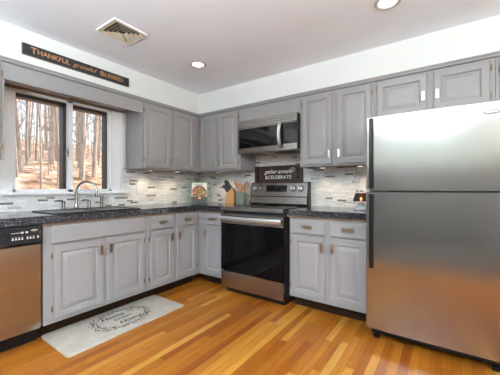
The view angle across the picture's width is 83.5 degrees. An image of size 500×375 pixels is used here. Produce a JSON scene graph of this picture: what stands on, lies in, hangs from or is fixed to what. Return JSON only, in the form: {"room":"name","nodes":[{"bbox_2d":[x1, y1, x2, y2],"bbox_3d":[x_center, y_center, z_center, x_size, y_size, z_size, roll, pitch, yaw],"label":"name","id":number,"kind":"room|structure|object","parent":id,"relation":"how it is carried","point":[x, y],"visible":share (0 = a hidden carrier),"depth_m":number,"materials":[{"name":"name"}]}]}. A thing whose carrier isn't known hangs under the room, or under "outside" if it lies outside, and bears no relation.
{"room":"kitchen","nodes":[
{"label":"kitchen","id":0,"kind":"room"},
{"bbox_2d":[1,109,198,212],"bbox_3d":[-2.322,-0.056,2.019,0.120,2.342,5.500,0,0,35],"label":"wall","id":1,"kind":"structure","parent":0,"point":[124,109],"depth_m":3.20,"materials":[{"name":"white paint"}]},
{"bbox_2d":[0,61,3,159],"bbox_3d":[-2.137,-0.570,1.848,0.360,0.714,0.732,0,0,35],"label":"upper cabinet","id":2,"kind":"object","parent":1,"relation":"attached to","point":[1,63],"visible":1,"depth_m":2.05,"materials":[{"name":"grey paint"}]},
{"bbox_2d":[0,55,198,117],"bbox_3d":[-1.444,-0.946,2.585,0.036,0.038,2.734,0,0,35],"label":"trim","id":3,"kind":"structure","parent":2,"relation":"on","point":[4,59],"depth_m":2.52,"materials":[{"name":"grey paint"}]},
{"bbox_2d":[0,80,126,197],"bbox_3d":[-1.791,-0.435,2.746,0.185,1.032,1.150,0,0,35],"label":"window","id":4,"kind":"structure","parent":1,"relation":"in","point":[112,121],"depth_m":2.73,"materials":[{"name":"white paint"}]},
{"bbox_2d":[0,168,198,212],"bbox_3d":[-1.581,-0.012,2.965,0.008,0.426,2.900,0,0,35],"label":"backsplash","id":5,"kind":"structure","parent":1,"relation":"attached to","point":[158,186],"depth_m":3.29,"materials":[{"name":"tile"}]},
{"bbox_2d":[136,183,141,191],"bbox_3d":[-1.316,-0.007,3.329,0.007,0.116,0.072,0,0,35],"label":"wall outlet","id":6,"kind":"object","parent":5,"relation":"attached to","point":[138,185],"visible":1,"depth_m":3.32,"materials":[{"name":"white plastic"}]},
{"bbox_2d":[126,102,198,172],"bbox_3d":[-1.026,-0.570,3.432,0.360,0.714,0.836,0,0,35],"label":"upper cabinet","id":7,"kind":"object","parent":1,"relation":"attached to","point":[157,138],"visible":0.99,"depth_m":3.19,"materials":[{"name":"grey paint"}]},
{"bbox_2d":[4,63,142,112],"bbox_3d":[-1.490,-0.866,2.544,0.019,0.122,1.149,0,0,35],"label":"valance board","id":8,"kind":"object","parent":7,"relation":"attached to","point":[13,73],"visible":1,"depth_m":2.41,"materials":[{"name":"grey paint"}]},
{"bbox_2d":[0,0,499,94],"bbox_3d":[-0.337,-1.277,0.566,5.000,0.100,5.600,0,0,35],"label":"ceiling","id":9,"kind":"structure","parent":0,"point":[238,41],"depth_m":2.14,"materials":[{"name":"paint"}]},
{"bbox_2d":[96,17,146,44],"bbox_3d":[-1.004,-1.219,2.200,0.264,0.014,0.270,0,0,35],"label":"ceiling vent","id":10,"kind":"object","parent":9,"relation":"in","point":[115,28],"visible":1,"depth_m":2.19,"materials":[{"name":"white metal"}]},
{"bbox_2d":[190,61,205,68],"bbox_3d":[-0.517,-1.223,2.786,0.164,0.008,0.164,0,0,35],"label":"recessed light","id":11,"kind":"object","parent":9,"relation":"in","point":[195,64],"visible":1,"depth_m":2.78,"materials":[{"name":"white"}]},
{"bbox_2d":[374,0,400,10],"bbox_3d":[0.907,-1.223,1.849,0.164,0.008,0.164,0,0,35],"label":"recessed light","id":12,"kind":"object","parent":9,"relation":"in","point":[381,5],"visible":1,"depth_m":1.87,"materials":[{"name":"white"}]},
{"bbox_2d":[0,273,499,374],"bbox_3d":[-0.349,1.140,0.635,4.900,0.050,5.500,0,0,35],"label":"floor","id":13,"kind":"structure","parent":0,"point":[218,330],"depth_m":1.95,"materials":[{"name":"brown wood"}]},
{"bbox_2d":[0,224,42,352],"bbox_3d":[-1.899,0.690,1.921,0.625,0.850,0.606,0,0,35],"label":"dishwasher","id":14,"kind":"object","parent":13,"relation":"on","point":[20,247],"visible":0.99,"depth_m":1.90,"materials":[{"name":"silver metal"}]},
{"bbox_2d":[36,216,145,337],"bbox_3d":[-1.483,0.689,2.537,0.640,0.852,0.852,0,0,35],"label":"base cabinet","id":15,"kind":"object","parent":13,"relation":"on","point":[89,269],"visible":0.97,"depth_m":2.28,"materials":[{"name":"grey paint"}]},
{"bbox_2d":[0,202,242,227],"bbox_3d":[-1.143,0.236,2.714,0.995,0.069,2.791,0,0,35],"label":"countertop","id":16,"kind":"structure","parent":15,"relation":"on","point":[23,218],"depth_m":2.37,"materials":[{"name":"black stone"}]},
{"bbox_2d":[54,181,97,208],"bbox_3d":[-1.666,0.065,2.694,0.355,0.274,0.175,0,0,-34],"label":"faucet","id":17,"kind":"object","parent":16,"relation":"on","point":[63,203],"visible":0.89,"depth_m":2.71,"materials":[{"name":"silver metal"}]},
{"bbox_2d":[54,200,65,208],"bbox_3d":[-1.754,0.154,2.589,0.063,0.094,0.112,0,0,35],"label":"tap","id":18,"kind":"object","parent":17,"relation":"on","point":[63,203],"depth_m":2.60,"materials":[{"name":"silver metal"}]},
{"bbox_2d":[81,199,90,207],"bbox_3d":[-1.622,0.154,2.778,0.063,0.094,0.112,0,0,35],"label":"tap","id":19,"kind":"object","parent":17,"relation":"on","point":[88,201],"depth_m":2.79,"materials":[{"name":"silver metal"}]},
{"bbox_2d":[32,206,140,213],"bbox_3d":[-1.463,0.291,2.565,0.466,0.194,0.740,0,0,35],"label":"sink","id":20,"kind":"object","parent":16,"relation":"in","point":[109,208],"visible":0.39,"depth_m":2.48,"materials":[{"name":"black"}]},
{"bbox_2d":[46,209,94,212],"bbox_3d":[-1.558,0.293,2.429,0.382,0.190,0.328,0,0,35],"label":"basin","id":21,"kind":"object","parent":20,"relation":"in","point":[56,210],"depth_m":2.47,"materials":[{"name":"silver metal"}]},
{"bbox_2d":[86,207,125,209],"bbox_3d":[-1.362,0.293,2.709,0.382,0.190,0.308,0,0,35],"label":"basin","id":22,"kind":"object","parent":20,"relation":"in","point":[92,208],"depth_m":2.72,"materials":[{"name":"silver metal"}]},
{"bbox_2d":[100,195,103,206],"bbox_3d":[-1.540,0.138,2.912,0.048,0.126,0.048,0,0,35],"label":"sprayer","id":23,"kind":"object","parent":16,"relation":"on","point":[101,196],"visible":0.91,"depth_m":2.90,"materials":[{"name":"silver metal"}]},
{"bbox_2d":[190,182,207,202],"bbox_3d":[-0.675,0.058,3.732,0.230,0.286,0.071,0,0,-5],"label":"cookbook","id":24,"kind":"object","parent":16,"relation":"on","point":[198,191],"visible":0.99,"depth_m":3.71,"materials":[{"name":"paper"}]},
{"bbox_2d":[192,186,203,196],"bbox_3d":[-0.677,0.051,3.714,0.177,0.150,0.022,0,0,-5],"label":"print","id":25,"kind":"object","parent":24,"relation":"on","point":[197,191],"depth_m":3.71},
{"bbox_2d":[192,186,205,199],"bbox_3d":[-0.673,0.063,3.715,0.148,0.190,0.125,0,0,35],"label":"print","id":26,"kind":"object","parent":24,"relation":"attached to","point":[198,192],"depth_m":3.71},
{"bbox_2d":[192,183,206,196],"bbox_3d":[-0.673,0.064,3.717,0.175,0.266,0.156,0,0,35],"label":"picture","id":27,"kind":"object","parent":24,"relation":"attached to","point":[198,189],"depth_m":3.72,"materials":[{"name":"paper"}]},
{"bbox_2d":[192,196,206,202],"bbox_3d":[-0.672,0.155,3.703,0.196,0.084,0.013,0,0,-5],"label":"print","id":28,"kind":"object","parent":24,"relation":"attached to","point":[195,199],"depth_m":3.70},
{"bbox_2d":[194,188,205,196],"bbox_3d":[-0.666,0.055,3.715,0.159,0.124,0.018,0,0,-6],"label":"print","id":29,"kind":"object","parent":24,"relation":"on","point":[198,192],"depth_m":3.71},
{"bbox_2d":[225,188,235,203],"bbox_3d":[-0.253,0.101,3.664,0.119,0.201,0.110,0,0,13],"label":"knife block","id":30,"kind":"object","parent":16,"relation":"on","point":[230,196],"visible":0.97,"depth_m":3.61,"materials":[{"name":"brown wood"}]},
{"bbox_2d":[236,193,248,203],"bbox_3d":[-0.104,0.130,3.535,0.155,0.143,0.128,0,0,35],"label":"utensil crock","id":31,"kind":"object","parent":16,"relation":"on","point":[240,197],"visible":0.97,"depth_m":3.49,"materials":[{"name":"green ceramic"}]},
{"bbox_2d":[41,295,183,357],"bbox_3d":[-1.093,1.106,2.371,0.464,0.017,1.000,0,0,35],"label":"kitchen mat","id":32,"kind":"object","parent":13,"relation":"on","point":[71,340],"visible":1,"depth_m":2.24,"materials":[{"name":"fabric"}]},
{"bbox_2d":[89,306,150,331],"bbox_3d":[-1.087,1.100,2.386,0.388,0.001,0.507,0,0,35],"label":"print","id":33,"kind":"object","parent":32,"relation":"on","point":[119,319],"depth_m":2.36},
{"bbox_2d":[140,211,198,298],"bbox_3d":[-1.035,0.689,3.175,0.642,0.852,0.704,0,0,35],"label":"base cabinet","id":34,"kind":"object","parent":13,"relation":"on","point":[172,240],"visible":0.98,"depth_m":2.95,"materials":[{"name":"grey paint"}]},
{"bbox_2d":[199,211,221,283],"bbox_3d":[-0.280,0.689,3.420,0.390,0.852,0.642,0,0,35],"label":"base cabinet","id":35,"kind":"object","parent":13,"relation":"on","point":[209,222],"visible":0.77,"depth_m":3.19,"materials":[{"name":"grey paint"}]},
{"bbox_2d":[219,182,310,304],"bbox_3d":[0.166,0.524,3.047,0.763,1.182,0.699,0,0,35],"label":"range","id":36,"kind":"object","parent":13,"relation":"on","point":[255,236],"visible":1,"depth_m":2.82,"materials":[{"name":"silver metal"}]},
{"bbox_2d":[221,204,309,212],"bbox_3d":[0.179,0.215,3.066,0.763,0.040,0.654,0,0,35],"label":"cooktop","id":37,"kind":"object","parent":36,"relation":"in","point":[245,208],"depth_m":2.91,"materials":[{"name":"glass"}]},
{"bbox_2d":[290,217,365,321],"bbox_3d":[0.824,0.689,2.646,0.712,0.852,0.642,0,0,35],"label":"base cabinet","id":38,"kind":"object","parent":13,"relation":"on","point":[328,257],"visible":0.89,"depth_m":2.41,"materials":[{"name":"grey paint"}]},
{"bbox_2d":[286,206,365,221],"bbox_3d":[0.820,0.236,2.658,0.739,0.069,0.628,0,0,35],"label":"countertop","id":39,"kind":"structure","parent":38,"relation":"on","point":[312,212],"depth_m":2.45,"materials":[{"name":"black stone"}]},
{"bbox_2d":[352,192,365,209],"bbox_3d":[1.031,0.119,2.599,0.156,0.164,0.156,0,0,23],"label":"table lamp","id":40,"kind":"object","parent":39,"relation":"on","point":[359,197],"visible":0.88,"depth_m":2.55,"materials":[{"name":"white ceramic"}]},
{"bbox_2d":[366,99,499,372],"bbox_3d":[1.375,0.297,2.116,0.778,1.636,0.776,0,0,35],"label":"refrigerator","id":41,"kind":"object","parent":13,"relation":"on","point":[433,176],"visible":1,"depth_m":1.79,"materials":[{"name":"silver metal"}]},
{"bbox_2d":[366,190,499,362],"bbox_3d":[1.375,0.254,2.116,0.778,1.507,0.776,0,0,35],"label":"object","id":42,"kind":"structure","parent":41,"relation":"in","point":[433,256],"depth_m":1.79,"materials":[{"name":"silver metal"}]},
{"bbox_2d":[0,15,499,113],"bbox_3d":[-0.337,-1.092,0.566,4.800,0.270,5.400,0,0,35],"label":"wall","id":43,"kind":"structure","parent":0,"point":[482,36],"depth_m":2.50,"materials":[{"name":"white paint"}]},
{"bbox_2d":[21,42,128,86],"bbox_3d":[-1.491,-1.073,2.503,0.018,0.087,0.879,0,0,35],"label":"letter sign","id":44,"kind":"object","parent":43,"relation":"attached to","point":[26,49],"visible":1,"depth_m":2.42,"materials":[{"name":"brown wood"}]},
{"bbox_2d":[241,97,299,121],"bbox_3d":[0.206,-0.847,3.091,0.761,0.160,0.019,0,0,35],"label":"filler panel","id":45,"kind":"object","parent":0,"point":[292,105],"visible":0.76,"depth_m":3.06,"materials":[{"name":"grey paint"}]},
{"bbox_3d":[1.242,-0.056,2.818,4.800,2.342,0.100,0,0,35],"label":"wall","id":46,"kind":"structure","parent":0,"visible":0},
{"bbox_2d":[199,109,255,172],"bbox_3d":[-0.310,-0.570,3.613,0.681,0.714,0.360,0,0,35],"label":"upper cabinet","id":47,"kind":"object","parent":46,"relation":"attached to","point":[218,133],"visible":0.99,"depth_m":3.45,"materials":[{"name":"grey paint"}]},
{"bbox_2d":[199,51,499,117],"bbox_3d":[0.803,-0.946,2.656,3.634,0.038,0.036,0,0,35],"label":"trim","id":48,"kind":"structure","parent":47,"relation":"on","point":[496,54],"depth_m":2.46,"materials":[{"name":"grey paint"}]},
{"bbox_2d":[239,112,299,156],"bbox_3d":[0.266,-0.574,3.160,0.737,0.378,0.442,0,0,35],"label":"microwave","id":49,"kind":"object","parent":46,"relation":"attached to","point":[279,134],"visible":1,"depth_m":3.00,"materials":[{"name":"metal"}]},
{"bbox_2d":[199,154,369,207],"bbox_3d":[0.297,-0.102,3.414,2.552,0.606,0.008,0,0,35],"label":"backsplash","id":50,"kind":"structure","parent":46,"relation":"attached to","point":[330,186],"depth_m":3.12,"materials":[{"name":"tile"}]},
{"bbox_2d":[255,165,302,182],"bbox_3d":[0.326,-0.168,3.349,0.650,0.198,0.062,0,0,35],"label":"sign","id":51,"kind":"object","parent":50,"relation":"attached to","point":[283,173],"visible":0.98,"depth_m":3.35,"materials":[{"name":"brown wood"}]},
{"bbox_2d":[354,177,360,188],"bbox_3d":[1.093,-0.050,2.846,0.072,0.116,0.007,0,0,35],"label":"wall outlet","id":52,"kind":"object","parent":50,"relation":"attached to","point":[356,186],"visible":0.66,"depth_m":2.84,"materials":[{"name":"white plastic"}]},
{"bbox_2d":[354,173,359,182],"bbox_3d":[1.082,-0.105,2.830,0.054,0.100,0.032,0,0,35],"label":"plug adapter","id":53,"kind":"object","parent":52,"relation":"attached to","point":[356,175],"visible":1,"depth_m":2.82,"materials":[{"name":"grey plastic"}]},
{"bbox_2d":[300,82,374,168],"bbox_3d":[0.884,-0.570,2.776,0.707,0.714,0.360,0,0,35],"label":"upper cabinet","id":54,"kind":"object","parent":46,"relation":"attached to","point":[332,123],"visible":0.92,"depth_m":2.65,"materials":[{"name":"grey paint"}]},
{"bbox_2d":[375,58,494,116],"bbox_3d":[1.502,-0.756,2.342,0.799,0.342,0.360,0,0,35],"label":"upper cabinet","id":55,"kind":"object","parent":46,"relation":"attached to","point":[470,83],"visible":0.91,"depth_m":2.18,"materials":[{"name":"grey paint"}]},
{"bbox_2d":[495,57,499,98],"bbox_3d":[2.102,-0.570,1.922,0.663,0.714,0.360,0,0,35],"label":"upper cabinet","id":56,"kind":"object","parent":46,"relation":"attached to","point":[497,60],"visible":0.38,"depth_m":1.99,"materials":[{"name":"grey paint"}]},
{"label":"outside","id":57,"kind":"structure","parent":0,"visible":0},
{"bbox_2d":[16,140,101,188],"bbox_3d":[-12.614,-2.740,25.906,44.000,8.610,50.000,0,0,35],"label":"hillside","id":58,"kind":"structure","parent":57,"point":[29,178],"depth_m":14.63,"materials":[{"name":"brown soil"}]},
{"bbox_2d":[16,102,18,177],"bbox_3d":[-9.835,-4.493,11.352,1.287,8.751,0.777,0,0,-14],"label":"bare tree","id":59,"kind":"object","parent":58,"relation":"on","point":[17,173],"visible":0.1,"depth_m":11.64,"materials":[{"name":"brown plant"}]},
{"bbox_2d":[16,99,25,171],"bbox_3d":[-10.613,-7.235,12.733,1.328,13.633,1.809,0,0,-11],"label":"bare tree","id":60,"kind":"object","parent":58,"relation":"on","point":[18,125],"visible":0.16,"depth_m":12.63,"materials":[{"name":"brown plant"}]},
{"bbox_2d":[18,105,24,141],"bbox_3d":[-24.922,-9.224,30.375,0.802,9.038,1.329,0,0,-26],"label":"bare tree","id":61,"kind":"object","parent":58,"relation":"on","point":[18,105],"visible":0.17,"depth_m":30.28,"materials":[{"name":"brown plant"}]},
{"bbox_2d":[18,99,34,163],"bbox_3d":[-11.896,-6.156,15.068,1.047,10.229,1.041,0,0,10],"label":"bare tree","id":62,"kind":"object","parent":58,"relation":"on","point":[25,135],"visible":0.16,"depth_m":15.32,"materials":[{"name":"brown plant"}]},
{"bbox_2d":[21,102,32,153],"bbox_3d":[-19.026,-7.872,24.180,1.089,10.642,1.083,0,0,19],"label":"bare tree","id":63,"kind":"object","parent":58,"relation":"on","point":[30,105],"visible":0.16,"depth_m":24.46,"materials":[{"name":"brown plant"}]},
{"bbox_2d":[29,102,36,157],"bbox_3d":[-17.296,-7.201,22.723,1.036,10.123,1.030,0,0,-38],"label":"bare tree","id":64,"kind":"object","parent":58,"relation":"on","point":[33,108],"visible":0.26,"depth_m":22.64,"materials":[{"name":"brown plant"}]},
{"bbox_2d":[31,106,35,152],"bbox_3d":[-19.846,-6.459,25.788,0.629,7.089,1.042,0,0,-1],"label":"bare tree","id":65,"kind":"object","parent":58,"relation":"on","point":[34,130],"visible":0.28,"depth_m":25.90,"materials":[{"name":"brown plant"}]},
{"bbox_2d":[28,104,40,159],"bbox_3d":[-14.570,-6.350,19.029,1.154,9.542,1.126,0,0,-38],"label":"bare tree","id":66,"kind":"object","parent":58,"relation":"on","point":[36,139],"visible":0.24,"depth_m":19.00,"materials":[{"name":"brown plant"}]},
{"bbox_2d":[17,103,55,188],"bbox_3d":[-7.323,-3.330,9.604,0.723,8.146,1.198,0,0,42],"label":"bare tree","id":67,"kind":"object","parent":58,"relation":"on","point":[38,104],"visible":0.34,"depth_m":9.77,"materials":[{"name":"brown plant"}]},
{"bbox_2d":[40,105,45,158],"bbox_3d":[-16.364,-6.094,22.152,0.952,8.067,0.975,0,0,-28],"label":"bare tree","id":68,"kind":"object","parent":58,"relation":"on","point":[40,105],"visible":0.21,"depth_m":22.06,"materials":[{"name":"brown plant"}]},
{"bbox_2d":[41,105,48,149],"bbox_3d":[-21.822,-11.136,29.965,1.979,14.793,1.500,0,0,-1],"label":"bare tree","id":69,"kind":"object","parent":58,"relation":"on","point":[45,109],"visible":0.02,"depth_m":29.92,"materials":[{"name":"brown plant"}]},
{"bbox_2d":[42,105,49,147],"bbox_3d":[-17.621,-6.274,23.964,0.699,7.877,1.158,0,0,15],"label":"bare tree","id":70,"kind":"object","parent":58,"relation":"on","point":[42,105],"visible":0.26,"depth_m":24.10,"materials":[{"name":"brown plant"}]},
{"bbox_2d":[35,106,58,163],"bbox_3d":[-11.691,-7.689,16.655,1.754,13.109,1.330,0,0,24],"label":"bare tree","id":71,"kind":"object","parent":58,"relation":"on","point":[51,153],"visible":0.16,"depth_m":16.52,"materials":[{"name":"brown plant"}]},
{"bbox_2d":[43,107,55,174],"bbox_3d":[-9.756,-3.462,13.630,0.757,6.281,0.905,0,0,-30],"label":"bare tree","id":72,"kind":"object","parent":58,"relation":"on","point":[49,143],"visible":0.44,"depth_m":13.58,"materials":[{"name":"brown plant"}]},
{"bbox_2d":[45,120,55,168],"bbox_3d":[-10.491,-3.736,14.921,0.874,6.070,0.732,0,0,-10],"label":"bare tree","id":73,"kind":"object","parent":58,"relation":"on","point":[49,120],"visible":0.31,"depth_m":14.91,"materials":[{"name":"brown plant"}]},
{"bbox_2d":[42,107,58,160],"bbox_3d":[-13.088,-8.838,19.097,1.483,14.625,1.957,0,0,11],"label":"bare tree","id":74,"kind":"object","parent":58,"relation":"on","point":[57,107],"visible":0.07,"depth_m":18.87,"materials":[{"name":"brown plant"}]},
{"bbox_2d":[54,107,58,188],"bbox_3d":[-7.640,-4.119,11.217,1.118,9.245,1.091,0,0,44],"label":"bare tree","id":75,"kind":"object","parent":58,"relation":"on","point":[55,108],"visible":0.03,"depth_m":11.06,"materials":[{"name":"brown plant"}]},
{"bbox_2d":[50,132,74,188],"bbox_3d":[-6.355,-2.144,9.359,0.808,6.707,0.966,0,0,5],"label":"bare tree","id":76,"kind":"object","parent":58,"relation":"on","point":[57,169],"visible":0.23,"depth_m":9.27,"materials":[{"name":"brown plant"}]},
{"bbox_2d":[73,112,89,167],"bbox_3d":[-10.720,-7.954,17.794,1.872,13.994,1.419,0,0,-30],"label":"bare tree","id":77,"kind":"object","parent":58,"relation":"on","point":[78,130],"visible":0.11,"depth_m":17.60,"materials":[{"name":"brown plant"}]},
{"bbox_2d":[73,111,89,160],"bbox_3d":[-12.965,-8.477,21.041,1.814,13.563,1.376,0,0,-27],"label":"bare tree","id":78,"kind":"object","parent":58,"relation":"on","point":[77,112],"visible":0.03,"depth_m":20.99,"materials":[{"name":"brown plant"}]},
{"bbox_2d":[73,115,92,188],"bbox_3d":[-6.450,-2.213,10.709,0.939,6.518,0.786,0,0,9],"label":"bare tree","id":79,"kind":"object","parent":58,"relation":"on","point":[87,115],"visible":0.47,"depth_m":10.75,"materials":[{"name":"brown plant"}]},
{"bbox_2d":[73,112,99,179],"bbox_3d":[-8.828,-6.298,14.849,1.638,12.245,1.242,0,0,-9],"label":"bare tree","id":80,"kind":"object","parent":58,"relation":"on","point":[83,118],"visible":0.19,"depth_m":14.72,"materials":[{"name":"brown plant"}]},
{"bbox_2d":[85,113,87,158],"bbox_3d":[-11.412,-5.604,19.302,1.022,8.657,1.047,0,0,14],"label":"bare tree","id":81,"kind":"object","parent":58,"relation":"on","point":[86,113],"visible":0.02,"depth_m":19.33,"materials":[{"name":"brown plant"}]},
{"bbox_2d":[88,114,91,156],"bbox_3d":[-17.189,-7.461,30.106,1.310,8.908,0.791,0,0,-34],"label":"bare tree","id":82,"kind":"object","parent":58,"relation":"on","point":[90,114],"visible":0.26,"depth_m":30.27,"materials":[{"name":"brown plant"}]},
{"bbox_2d":[86,115,101,177],"bbox_3d":[-8.901,-7.112,16.299,1.341,13.763,1.826,0,0,-44],"label":"bare tree","id":83,"kind":"object","parent":58,"relation":"on","point":[94,154],"visible":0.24,"depth_m":16.21,"materials":[{"name":"brown plant"}]},
{"bbox_2d":[88,115,101,159],"bbox_3d":[-15.346,-8.876,28.451,1.234,12.664,1.680,0,0,39],"label":"bare tree","id":84,"kind":"object","parent":58,"relation":"on","point":[89,115],"visible":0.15,"depth_m":28.46,"materials":[{"name":"brown plant"}]},
{"bbox_2d":[97,119,101,152],"bbox_3d":[-14.371,-6.527,26.843,1.247,8.480,0.753,0,0,-11],"label":"bare tree","id":85,"kind":"object","parent":58,"relation":"on","point":[98,119],"visible":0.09,"depth_m":26.65,"materials":[{"name":"brown plant"}]},
{"bbox_2d":[98,116,101,165],"bbox_3d":[-11.097,-5.575,20.941,0.750,8.447,1.242,0,0,-2],"label":"bare tree","id":86,"kind":"object","parent":58,"relation":"on","point":[100,116],"visible":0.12,"depth_m":21.06,"materials":[{"name":"brown plant"}]},
{"bbox_2d":[98,123,101,160],"bbox_3d":[-12.518,-5.371,23.533,1.048,7.126,0.633,0,0,-22],"label":"bare tree","id":87,"kind":"object","parent":58,"relation":"on","point":[99,123],"visible":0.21,"depth_m":23.34,"materials":[{"name":"brown plant"}]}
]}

